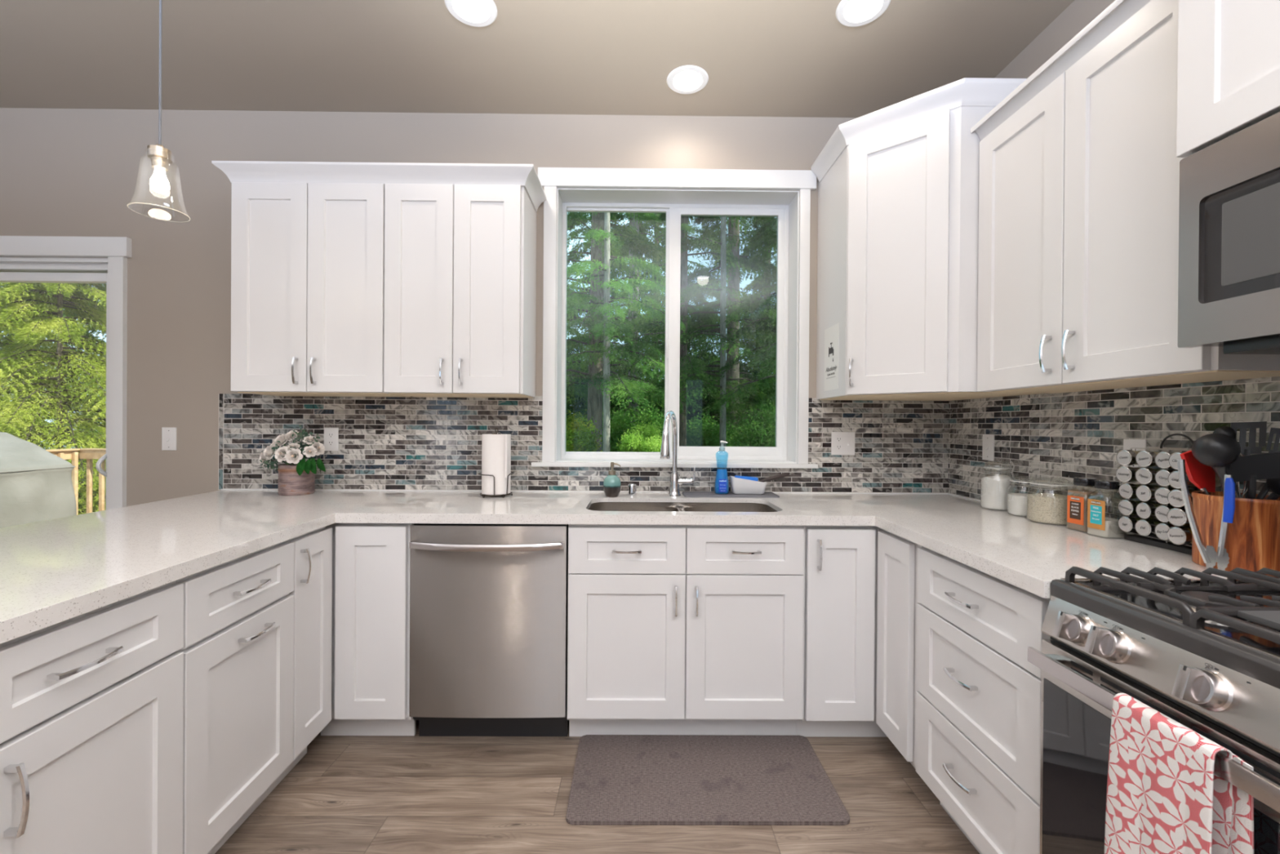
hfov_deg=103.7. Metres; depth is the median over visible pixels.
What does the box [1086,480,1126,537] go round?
bottle
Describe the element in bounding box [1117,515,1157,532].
tin
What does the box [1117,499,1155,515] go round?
tin
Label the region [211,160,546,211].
crown molding
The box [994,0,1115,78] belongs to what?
wall
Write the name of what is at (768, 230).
fir tree
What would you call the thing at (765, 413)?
bush
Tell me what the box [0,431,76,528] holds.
covered grill
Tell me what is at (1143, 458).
tin
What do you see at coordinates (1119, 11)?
crown molding
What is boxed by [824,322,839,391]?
paper notice
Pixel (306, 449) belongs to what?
rose
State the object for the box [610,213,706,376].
fir tree
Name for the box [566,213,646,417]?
fir tree
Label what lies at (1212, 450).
bowl
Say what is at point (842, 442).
wall outlet
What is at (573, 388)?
fir tree
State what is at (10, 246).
trim
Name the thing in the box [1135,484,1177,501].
tin
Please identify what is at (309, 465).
leaf
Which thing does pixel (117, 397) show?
trim
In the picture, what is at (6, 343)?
cedar tree
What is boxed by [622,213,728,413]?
fir tree
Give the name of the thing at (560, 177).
trim
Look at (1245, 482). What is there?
whisk
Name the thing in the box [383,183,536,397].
upper cabinet
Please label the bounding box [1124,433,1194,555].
spice rack
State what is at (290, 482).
flower pot
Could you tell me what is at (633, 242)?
fir tree
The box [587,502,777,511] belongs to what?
sink
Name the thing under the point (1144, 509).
tin
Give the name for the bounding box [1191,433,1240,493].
ladle
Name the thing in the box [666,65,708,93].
recessed light
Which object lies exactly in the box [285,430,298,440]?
rose
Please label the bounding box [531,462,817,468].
trim
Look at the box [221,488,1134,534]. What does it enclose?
trim
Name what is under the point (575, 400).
bush
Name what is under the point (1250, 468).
turner
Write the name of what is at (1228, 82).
upper cabinet
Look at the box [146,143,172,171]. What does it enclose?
socket
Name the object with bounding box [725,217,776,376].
fir tree
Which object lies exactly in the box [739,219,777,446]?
fir tree
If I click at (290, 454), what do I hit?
rose
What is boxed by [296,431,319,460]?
eucalyptus sprig
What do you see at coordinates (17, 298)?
cedar tree
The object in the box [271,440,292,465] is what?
eucalyptus sprig
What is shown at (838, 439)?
socket
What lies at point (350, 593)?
base cabinet
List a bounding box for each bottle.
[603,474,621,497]
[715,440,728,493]
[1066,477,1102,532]
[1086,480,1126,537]
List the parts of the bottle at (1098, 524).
label panel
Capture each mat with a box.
[565,734,849,825]
[682,491,779,497]
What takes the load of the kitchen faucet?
on the countertop
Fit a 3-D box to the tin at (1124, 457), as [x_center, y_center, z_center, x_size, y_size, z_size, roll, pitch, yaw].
[1.520,0.093,1.534,0.094,0.048,0.048,0,0,-1]
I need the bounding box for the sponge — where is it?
[734,475,757,480]
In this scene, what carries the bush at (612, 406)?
on the yard
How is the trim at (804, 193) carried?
attached to the wall at (64, 172)
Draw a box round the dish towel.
[1104,693,1253,853]
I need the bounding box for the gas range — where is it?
[1027,566,1279,853]
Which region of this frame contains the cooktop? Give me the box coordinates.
[1060,577,1279,658]
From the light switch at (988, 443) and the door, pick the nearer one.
the light switch at (988, 443)
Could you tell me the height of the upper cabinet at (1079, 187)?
0.972 m
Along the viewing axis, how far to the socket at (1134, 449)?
1.61 m
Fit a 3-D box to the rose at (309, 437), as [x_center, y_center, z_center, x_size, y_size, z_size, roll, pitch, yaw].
[-1.607,0.118,2.404,0.112,0.156,0.049,0,0,4]
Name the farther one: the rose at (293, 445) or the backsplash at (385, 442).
the backsplash at (385, 442)
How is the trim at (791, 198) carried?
attached to the wall at (64, 172)
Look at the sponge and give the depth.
2.48 m
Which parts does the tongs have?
arm, arm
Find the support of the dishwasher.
on the floor
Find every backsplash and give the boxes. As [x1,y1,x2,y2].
[223,393,949,493]
[947,376,1279,543]
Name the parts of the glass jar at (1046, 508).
glass lid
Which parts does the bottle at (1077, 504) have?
label panel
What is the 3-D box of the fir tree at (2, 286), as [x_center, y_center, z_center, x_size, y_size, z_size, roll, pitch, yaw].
[-14.562,-3.639,11.908,5.487,12.499,5.372,0,0,0]
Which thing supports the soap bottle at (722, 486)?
on the mat at (686, 494)
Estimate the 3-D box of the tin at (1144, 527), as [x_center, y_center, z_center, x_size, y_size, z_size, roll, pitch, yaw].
[1.525,0.297,1.480,0.094,0.048,0.048,0,0,-1]
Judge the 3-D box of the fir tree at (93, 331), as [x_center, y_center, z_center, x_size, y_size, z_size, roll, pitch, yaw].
[-10.549,-3.654,11.452,5.431,12.410,5.296,0,0,-20]
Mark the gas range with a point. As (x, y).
(1220, 682)
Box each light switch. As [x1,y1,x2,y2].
[161,426,177,450]
[982,434,994,460]
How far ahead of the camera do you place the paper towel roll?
2.35 m
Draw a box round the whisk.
[1235,453,1248,497]
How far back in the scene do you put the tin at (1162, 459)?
1.42 m
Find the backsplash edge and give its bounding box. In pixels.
[217,393,223,489]
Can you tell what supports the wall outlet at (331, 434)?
attached to the backsplash at (385, 442)
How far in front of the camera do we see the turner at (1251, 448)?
1.26 m
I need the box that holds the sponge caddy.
[729,475,767,494]
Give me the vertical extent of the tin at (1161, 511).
0.048 m
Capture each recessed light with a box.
[444,0,497,26]
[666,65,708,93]
[835,0,890,26]
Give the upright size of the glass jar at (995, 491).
0.204 m
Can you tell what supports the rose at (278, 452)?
in the flower pot
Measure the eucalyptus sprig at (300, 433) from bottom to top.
0.188 m
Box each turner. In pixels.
[1225,452,1279,498]
[1230,421,1266,497]
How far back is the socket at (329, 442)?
2.55 m
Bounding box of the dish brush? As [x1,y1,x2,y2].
[757,472,789,482]
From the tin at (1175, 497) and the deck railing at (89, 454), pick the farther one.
the deck railing at (89, 454)
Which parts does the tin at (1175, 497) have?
lid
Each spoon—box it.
[1213,426,1240,496]
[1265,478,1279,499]
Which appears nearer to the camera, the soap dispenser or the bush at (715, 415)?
the soap dispenser
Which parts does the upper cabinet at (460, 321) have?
door, handle, handle, door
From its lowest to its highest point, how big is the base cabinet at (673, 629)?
0.874 m
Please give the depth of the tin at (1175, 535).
1.36 m
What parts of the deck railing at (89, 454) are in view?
rail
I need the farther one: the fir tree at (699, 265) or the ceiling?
the fir tree at (699, 265)
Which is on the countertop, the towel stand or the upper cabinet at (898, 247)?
the towel stand
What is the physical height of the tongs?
0.266 m
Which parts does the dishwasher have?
handle, toe panel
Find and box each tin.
[1115,449,1138,465]
[1115,466,1154,481]
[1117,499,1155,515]
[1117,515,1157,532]
[1118,483,1157,498]
[1134,467,1175,484]
[1134,519,1171,536]
[1135,450,1174,466]
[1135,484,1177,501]
[1135,502,1173,519]
[1154,451,1173,468]
[1154,487,1196,504]
[1154,523,1191,540]
[1155,469,1177,486]
[1155,505,1185,522]
[1166,507,1190,525]
[1167,489,1217,506]
[1167,526,1191,544]
[1168,452,1212,469]
[1168,471,1221,488]
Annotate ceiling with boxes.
[0,0,1074,117]
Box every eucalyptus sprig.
[259,457,283,471]
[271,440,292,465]
[284,444,311,464]
[291,424,313,457]
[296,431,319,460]
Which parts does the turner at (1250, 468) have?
handle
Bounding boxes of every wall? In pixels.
[0,107,857,508]
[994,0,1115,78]
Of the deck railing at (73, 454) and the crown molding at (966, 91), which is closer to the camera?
the crown molding at (966, 91)
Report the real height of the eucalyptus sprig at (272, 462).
0.070 m
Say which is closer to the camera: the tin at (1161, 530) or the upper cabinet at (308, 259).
the tin at (1161, 530)
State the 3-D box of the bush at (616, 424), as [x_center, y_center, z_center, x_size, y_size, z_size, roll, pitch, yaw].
[-0.359,0.602,11.931,2.608,2.636,2.950,0,0,-19]
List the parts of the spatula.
handle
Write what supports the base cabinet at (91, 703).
on the floor
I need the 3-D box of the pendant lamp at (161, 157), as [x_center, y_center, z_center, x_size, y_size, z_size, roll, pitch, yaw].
[-1.579,-1.151,1.655,0.151,0.893,0.151,0,0,0]
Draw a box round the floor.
[214,720,979,853]
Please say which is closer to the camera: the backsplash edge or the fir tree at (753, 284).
the backsplash edge
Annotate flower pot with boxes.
[277,462,315,495]
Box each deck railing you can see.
[45,448,79,515]
[79,448,106,513]
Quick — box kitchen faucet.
[659,410,695,496]
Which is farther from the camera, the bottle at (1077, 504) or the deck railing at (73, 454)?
the deck railing at (73, 454)
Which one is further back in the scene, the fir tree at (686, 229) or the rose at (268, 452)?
the fir tree at (686, 229)
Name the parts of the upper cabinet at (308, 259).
door, handle, handle, door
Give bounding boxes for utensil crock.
[1191,490,1279,577]
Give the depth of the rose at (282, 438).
2.41 m
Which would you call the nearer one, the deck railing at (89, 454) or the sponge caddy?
the sponge caddy
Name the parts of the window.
fixed sash, sliding sash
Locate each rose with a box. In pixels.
[259,451,292,465]
[263,443,293,464]
[274,434,289,446]
[274,446,294,464]
[284,448,302,463]
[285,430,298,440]
[286,443,301,457]
[302,435,317,445]
[302,445,317,458]
[305,441,324,457]
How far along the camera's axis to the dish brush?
2.52 m
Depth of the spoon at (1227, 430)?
1.27 m
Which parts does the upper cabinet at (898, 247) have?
handle, door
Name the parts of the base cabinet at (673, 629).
door, drawer, handle, handle, frame, handle, door, drawer, handle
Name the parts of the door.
frame, handle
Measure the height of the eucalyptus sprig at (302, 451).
0.122 m
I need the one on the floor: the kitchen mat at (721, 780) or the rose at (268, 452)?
the kitchen mat at (721, 780)
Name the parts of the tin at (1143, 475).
lid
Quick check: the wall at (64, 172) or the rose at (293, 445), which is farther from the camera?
the wall at (64, 172)
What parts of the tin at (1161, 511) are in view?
lid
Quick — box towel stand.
[477,427,514,497]
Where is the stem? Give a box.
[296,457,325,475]
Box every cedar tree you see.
[0,282,105,508]
[0,282,106,514]
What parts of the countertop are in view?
air gap cap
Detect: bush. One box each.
[78,459,106,514]
[565,364,626,449]
[565,405,603,451]
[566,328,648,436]
[569,366,713,450]
[602,399,664,459]
[616,418,662,452]
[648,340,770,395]
[660,408,775,460]
[662,357,776,442]
[708,396,775,446]
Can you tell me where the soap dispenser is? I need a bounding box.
[603,462,621,497]
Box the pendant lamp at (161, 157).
[127,0,189,222]
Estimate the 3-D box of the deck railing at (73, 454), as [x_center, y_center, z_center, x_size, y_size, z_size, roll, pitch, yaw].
[-6.827,0.729,4.923,0.092,0.925,2.400,0,0,0]
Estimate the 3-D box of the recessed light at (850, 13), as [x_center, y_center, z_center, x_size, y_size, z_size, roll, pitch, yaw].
[0.839,-1.578,1.891,0.191,0.006,0.191,0,0,0]
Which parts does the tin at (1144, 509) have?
lid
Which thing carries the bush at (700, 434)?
on the yard
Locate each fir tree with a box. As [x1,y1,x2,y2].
[0,282,106,478]
[22,297,106,507]
[566,212,687,451]
[566,212,705,451]
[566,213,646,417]
[566,291,611,433]
[567,212,707,444]
[567,213,768,446]
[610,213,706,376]
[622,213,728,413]
[643,216,777,445]
[644,216,776,446]
[698,217,777,460]
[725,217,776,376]
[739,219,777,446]
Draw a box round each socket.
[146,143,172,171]
[327,440,333,445]
[328,432,333,437]
[835,436,841,442]
[835,444,841,449]
[1128,447,1138,451]
[1129,463,1138,467]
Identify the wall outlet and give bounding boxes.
[324,427,338,450]
[831,431,854,454]
[1123,439,1146,467]
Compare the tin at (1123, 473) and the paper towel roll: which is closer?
the tin at (1123, 473)
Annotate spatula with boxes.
[1179,450,1215,494]
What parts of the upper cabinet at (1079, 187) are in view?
door, handle, handle, door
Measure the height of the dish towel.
0.444 m
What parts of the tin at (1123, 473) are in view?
lid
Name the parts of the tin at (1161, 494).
lid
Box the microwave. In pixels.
[1177,111,1279,354]
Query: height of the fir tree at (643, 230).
15.712 m
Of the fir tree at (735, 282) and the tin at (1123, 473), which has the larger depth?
the fir tree at (735, 282)
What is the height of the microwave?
0.442 m
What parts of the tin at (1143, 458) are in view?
lid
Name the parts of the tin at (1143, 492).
lid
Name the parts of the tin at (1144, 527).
lid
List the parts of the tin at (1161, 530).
lid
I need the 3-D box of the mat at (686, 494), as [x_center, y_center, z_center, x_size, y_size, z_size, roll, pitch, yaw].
[0.442,0.333,2.480,0.457,0.009,0.152,0,0,0]
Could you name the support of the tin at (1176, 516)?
in the spice rack
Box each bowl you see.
[1191,433,1240,466]
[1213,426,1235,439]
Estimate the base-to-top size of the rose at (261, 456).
0.091 m
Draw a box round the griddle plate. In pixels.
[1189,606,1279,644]
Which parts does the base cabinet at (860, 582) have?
frame, handle, door, door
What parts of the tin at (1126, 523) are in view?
lid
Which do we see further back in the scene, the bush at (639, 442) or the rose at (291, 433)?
the bush at (639, 442)
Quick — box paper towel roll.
[481,433,511,494]
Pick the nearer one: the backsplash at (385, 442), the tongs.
the tongs
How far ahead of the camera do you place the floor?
1.65 m
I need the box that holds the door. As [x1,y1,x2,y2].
[0,257,107,510]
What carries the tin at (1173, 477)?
in the spice rack
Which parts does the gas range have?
knob, knob, control panel, burner grate, knob, burner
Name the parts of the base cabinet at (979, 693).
handle, handle, handle, drawer, drawer, drawer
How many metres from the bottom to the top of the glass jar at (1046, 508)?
0.162 m
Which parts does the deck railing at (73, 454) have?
rail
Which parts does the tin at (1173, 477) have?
lid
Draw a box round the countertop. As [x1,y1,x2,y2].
[0,483,1246,644]
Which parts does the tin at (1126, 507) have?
lid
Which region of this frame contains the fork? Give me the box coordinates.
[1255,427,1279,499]
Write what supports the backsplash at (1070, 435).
attached to the wall at (1079, 14)
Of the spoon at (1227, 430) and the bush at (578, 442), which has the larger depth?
the bush at (578, 442)
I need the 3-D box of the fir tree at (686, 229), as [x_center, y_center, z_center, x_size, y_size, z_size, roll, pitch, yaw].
[0.499,-5.402,10.301,3.920,14.750,4.426,0,0,0]
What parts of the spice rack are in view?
wire frame, carry handle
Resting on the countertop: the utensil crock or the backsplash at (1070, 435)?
the utensil crock
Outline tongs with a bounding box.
[1177,459,1235,570]
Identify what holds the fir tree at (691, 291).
on the yard
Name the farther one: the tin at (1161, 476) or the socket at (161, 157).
the socket at (161, 157)
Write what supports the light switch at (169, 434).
attached to the wall at (64, 172)
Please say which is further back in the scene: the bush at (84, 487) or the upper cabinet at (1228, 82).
the bush at (84, 487)
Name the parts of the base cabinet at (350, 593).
handle, door, door, filler strip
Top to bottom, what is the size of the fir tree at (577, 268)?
12.750 m
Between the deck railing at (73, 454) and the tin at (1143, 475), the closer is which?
the tin at (1143, 475)
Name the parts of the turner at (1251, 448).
handle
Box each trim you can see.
[0,235,132,257]
[106,256,127,509]
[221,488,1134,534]
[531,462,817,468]
[537,167,816,190]
[542,186,556,462]
[555,188,799,463]
[796,188,810,463]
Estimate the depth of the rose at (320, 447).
2.41 m
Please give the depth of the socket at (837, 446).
2.56 m
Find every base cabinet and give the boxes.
[0,580,183,853]
[176,539,293,853]
[267,523,415,795]
[567,524,804,736]
[795,525,923,768]
[915,546,1050,853]
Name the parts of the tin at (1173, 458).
lid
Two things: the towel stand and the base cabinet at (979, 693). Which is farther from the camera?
the towel stand
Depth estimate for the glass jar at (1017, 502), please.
1.95 m
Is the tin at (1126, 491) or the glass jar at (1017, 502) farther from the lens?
the glass jar at (1017, 502)
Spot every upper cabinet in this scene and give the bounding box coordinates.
[231,182,409,396]
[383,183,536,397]
[816,106,1038,400]
[977,0,1279,393]
[1176,0,1279,158]
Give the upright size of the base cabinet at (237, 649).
0.874 m
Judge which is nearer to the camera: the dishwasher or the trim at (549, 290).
the dishwasher
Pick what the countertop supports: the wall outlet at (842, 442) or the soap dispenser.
the soap dispenser
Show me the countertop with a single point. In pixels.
(52, 571)
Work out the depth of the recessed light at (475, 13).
1.92 m
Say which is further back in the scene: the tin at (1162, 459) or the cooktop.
the tin at (1162, 459)
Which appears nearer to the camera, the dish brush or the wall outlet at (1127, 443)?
the wall outlet at (1127, 443)
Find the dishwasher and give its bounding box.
[408,523,568,736]
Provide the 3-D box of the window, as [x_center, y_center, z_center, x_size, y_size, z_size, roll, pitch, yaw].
[0.190,-0.515,2.742,1.226,1.384,0.056,0,0,0]
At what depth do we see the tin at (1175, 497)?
1.36 m
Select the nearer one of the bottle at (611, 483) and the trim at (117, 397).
the bottle at (611, 483)
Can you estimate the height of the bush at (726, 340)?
6.407 m
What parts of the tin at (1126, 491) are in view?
lid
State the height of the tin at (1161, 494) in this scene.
0.048 m
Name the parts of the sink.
bowl, bowl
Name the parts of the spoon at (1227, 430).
handle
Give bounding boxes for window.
[560,202,789,460]
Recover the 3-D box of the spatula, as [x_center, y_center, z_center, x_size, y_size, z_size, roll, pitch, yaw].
[1.445,0.197,1.271,0.166,0.274,0.050,0,0,10]
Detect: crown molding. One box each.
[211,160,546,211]
[810,77,1026,182]
[970,0,1151,141]
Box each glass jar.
[980,460,1014,510]
[1007,475,1042,515]
[1026,477,1076,524]
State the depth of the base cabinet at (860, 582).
1.95 m
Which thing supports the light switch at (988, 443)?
attached to the backsplash at (1070, 435)
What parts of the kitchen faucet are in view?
lever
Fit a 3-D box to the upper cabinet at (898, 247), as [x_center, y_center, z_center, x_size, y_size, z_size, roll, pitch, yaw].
[1.246,-0.691,2.257,0.699,1.113,0.639,0,0,0]

